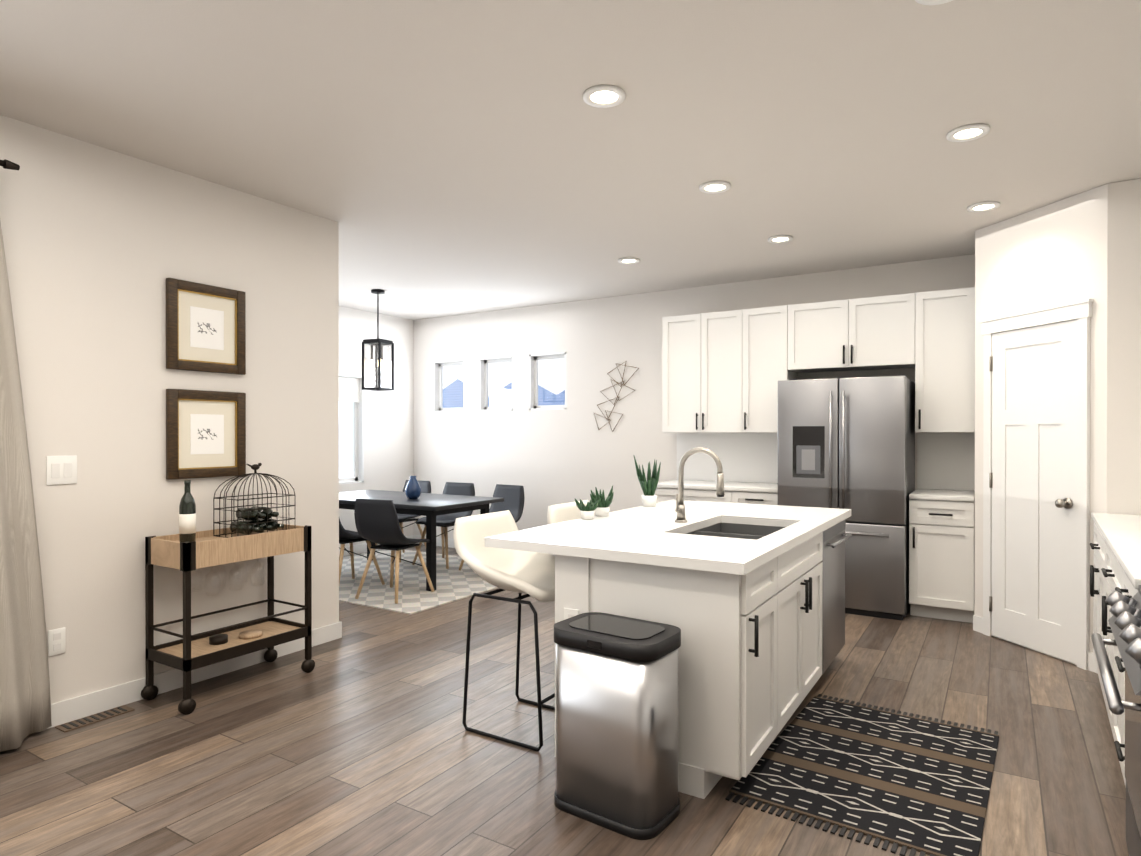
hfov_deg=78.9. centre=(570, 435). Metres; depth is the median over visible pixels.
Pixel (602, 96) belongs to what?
recessed light
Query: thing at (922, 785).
kitchen rug
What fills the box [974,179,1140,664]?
wall
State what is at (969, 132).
recessed light
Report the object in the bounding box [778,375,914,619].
refrigerator
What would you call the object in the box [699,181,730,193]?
recessed light
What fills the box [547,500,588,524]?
bar stool
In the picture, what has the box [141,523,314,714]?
bar cart
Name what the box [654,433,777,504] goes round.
base cabinet
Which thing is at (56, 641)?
electrical outlet plate
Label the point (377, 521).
dining chair
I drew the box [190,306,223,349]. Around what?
print
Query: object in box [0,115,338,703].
wall
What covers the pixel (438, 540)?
baseboard
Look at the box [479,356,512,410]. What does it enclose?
window
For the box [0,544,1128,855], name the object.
floor
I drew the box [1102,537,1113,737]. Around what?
base cabinet
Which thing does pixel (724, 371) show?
upper cabinet
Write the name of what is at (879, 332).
upper cabinet
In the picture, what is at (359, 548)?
baseboard
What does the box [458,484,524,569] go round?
dining chair
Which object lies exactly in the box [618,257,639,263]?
recessed light
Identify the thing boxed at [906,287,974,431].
upper cabinet
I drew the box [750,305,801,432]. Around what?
upper cabinet
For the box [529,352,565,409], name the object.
window
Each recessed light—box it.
[583,85,624,107]
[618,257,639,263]
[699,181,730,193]
[768,235,792,242]
[915,0,952,4]
[946,123,989,141]
[967,201,999,211]
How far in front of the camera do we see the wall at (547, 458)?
7.32 m
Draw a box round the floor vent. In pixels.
[55,705,134,732]
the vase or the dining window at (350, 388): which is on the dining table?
the vase
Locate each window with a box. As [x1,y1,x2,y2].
[339,374,363,484]
[434,359,464,411]
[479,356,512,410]
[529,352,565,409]
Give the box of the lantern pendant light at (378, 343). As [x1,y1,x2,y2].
[362,289,393,390]
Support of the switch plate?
attached to the wall at (101, 244)
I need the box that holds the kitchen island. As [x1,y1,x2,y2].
[555,515,851,798]
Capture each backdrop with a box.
[339,401,352,477]
[443,358,564,407]
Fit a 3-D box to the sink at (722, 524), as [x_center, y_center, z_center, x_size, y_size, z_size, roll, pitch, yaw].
[0.930,0.580,3.610,0.452,0.212,0.390,0,0,32]
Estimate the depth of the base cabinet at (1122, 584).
2.56 m
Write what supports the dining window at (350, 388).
in the wall at (388, 440)
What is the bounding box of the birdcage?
[213,463,295,537]
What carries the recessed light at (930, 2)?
in the ceiling
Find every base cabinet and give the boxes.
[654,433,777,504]
[909,433,974,622]
[1090,517,1101,688]
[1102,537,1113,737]
[1114,557,1137,786]
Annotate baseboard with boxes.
[47,621,341,728]
[339,535,414,556]
[415,535,554,555]
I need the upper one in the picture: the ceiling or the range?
the ceiling
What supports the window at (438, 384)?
in the wall at (547, 458)
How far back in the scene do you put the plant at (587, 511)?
3.69 m
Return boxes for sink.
[681,527,768,538]
[701,519,788,530]
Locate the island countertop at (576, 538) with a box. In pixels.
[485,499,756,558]
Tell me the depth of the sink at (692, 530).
3.54 m
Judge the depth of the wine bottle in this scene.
3.55 m
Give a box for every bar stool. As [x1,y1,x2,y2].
[453,510,554,750]
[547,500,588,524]
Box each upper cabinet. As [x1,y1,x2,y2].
[662,309,749,432]
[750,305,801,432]
[794,293,917,372]
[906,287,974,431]
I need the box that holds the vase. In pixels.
[405,476,420,498]
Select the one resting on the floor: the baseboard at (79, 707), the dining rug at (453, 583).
the dining rug at (453, 583)
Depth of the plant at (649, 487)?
4.33 m
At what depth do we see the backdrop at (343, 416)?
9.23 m
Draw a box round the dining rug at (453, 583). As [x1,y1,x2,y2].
[339,549,497,614]
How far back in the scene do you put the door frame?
4.05 m
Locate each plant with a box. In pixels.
[575,499,598,519]
[590,486,613,516]
[634,456,660,506]
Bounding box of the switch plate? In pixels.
[46,455,76,484]
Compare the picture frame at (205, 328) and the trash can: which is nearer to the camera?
the trash can
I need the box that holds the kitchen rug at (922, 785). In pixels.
[725,694,998,855]
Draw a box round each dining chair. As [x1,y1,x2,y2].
[339,518,384,584]
[354,498,433,603]
[375,480,430,562]
[412,482,474,568]
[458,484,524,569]
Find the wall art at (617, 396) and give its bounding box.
[594,361,638,431]
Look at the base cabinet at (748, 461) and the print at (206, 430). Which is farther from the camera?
the base cabinet at (748, 461)
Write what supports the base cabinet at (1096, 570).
on the floor
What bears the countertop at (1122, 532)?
on the base cabinet at (1122, 584)
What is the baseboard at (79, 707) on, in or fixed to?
attached to the wall at (101, 244)
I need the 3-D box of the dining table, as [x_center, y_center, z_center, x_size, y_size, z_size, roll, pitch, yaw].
[-1.666,0.960,6.692,1.850,0.738,0.950,0,0,32]
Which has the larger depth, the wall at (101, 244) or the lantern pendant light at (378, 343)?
the lantern pendant light at (378, 343)
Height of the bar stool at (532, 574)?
0.974 m
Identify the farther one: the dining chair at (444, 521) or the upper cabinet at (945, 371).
the dining chair at (444, 521)
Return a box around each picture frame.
[166,278,245,374]
[166,389,245,479]
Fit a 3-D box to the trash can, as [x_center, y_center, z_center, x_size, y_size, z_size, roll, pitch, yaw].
[0.168,1.025,2.535,0.430,0.660,0.292,0,0,36]
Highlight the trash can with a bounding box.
[554,612,680,839]
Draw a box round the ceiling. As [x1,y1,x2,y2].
[0,0,1140,319]
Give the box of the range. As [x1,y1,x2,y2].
[1091,585,1140,855]
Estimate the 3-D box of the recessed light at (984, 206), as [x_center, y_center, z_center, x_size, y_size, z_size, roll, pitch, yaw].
[2.550,-1.415,4.280,0.176,0.011,0.176,0,0,32]
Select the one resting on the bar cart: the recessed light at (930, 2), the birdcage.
the birdcage
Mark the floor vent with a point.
(90, 719)
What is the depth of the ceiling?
3.12 m
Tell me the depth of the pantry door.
4.33 m
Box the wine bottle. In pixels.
[179,480,195,541]
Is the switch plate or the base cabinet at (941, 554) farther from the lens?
the base cabinet at (941, 554)
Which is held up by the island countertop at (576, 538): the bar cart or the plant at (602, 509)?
the plant at (602, 509)
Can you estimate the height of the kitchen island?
0.864 m
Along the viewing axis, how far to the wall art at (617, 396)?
7.11 m
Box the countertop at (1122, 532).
[1091,513,1140,584]
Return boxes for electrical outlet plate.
[48,627,65,655]
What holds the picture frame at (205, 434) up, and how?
attached to the wall at (101, 244)
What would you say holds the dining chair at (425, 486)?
on the dining rug at (453, 583)
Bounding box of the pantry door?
[989,320,1077,663]
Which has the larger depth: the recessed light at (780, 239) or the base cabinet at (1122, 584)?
the recessed light at (780, 239)
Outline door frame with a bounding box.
[973,299,1097,672]
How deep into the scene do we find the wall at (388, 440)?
8.20 m
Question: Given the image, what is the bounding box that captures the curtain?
[0,159,51,751]
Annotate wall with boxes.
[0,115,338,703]
[339,306,413,546]
[413,254,974,538]
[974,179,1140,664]
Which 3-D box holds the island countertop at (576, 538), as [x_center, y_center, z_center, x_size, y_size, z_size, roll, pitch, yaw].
[0.422,0.466,3.777,0.600,0.040,2.070,0,0,32]
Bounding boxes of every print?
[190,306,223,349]
[190,414,223,453]
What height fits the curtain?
2.530 m
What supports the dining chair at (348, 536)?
on the dining rug at (453, 583)
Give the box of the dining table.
[339,490,503,590]

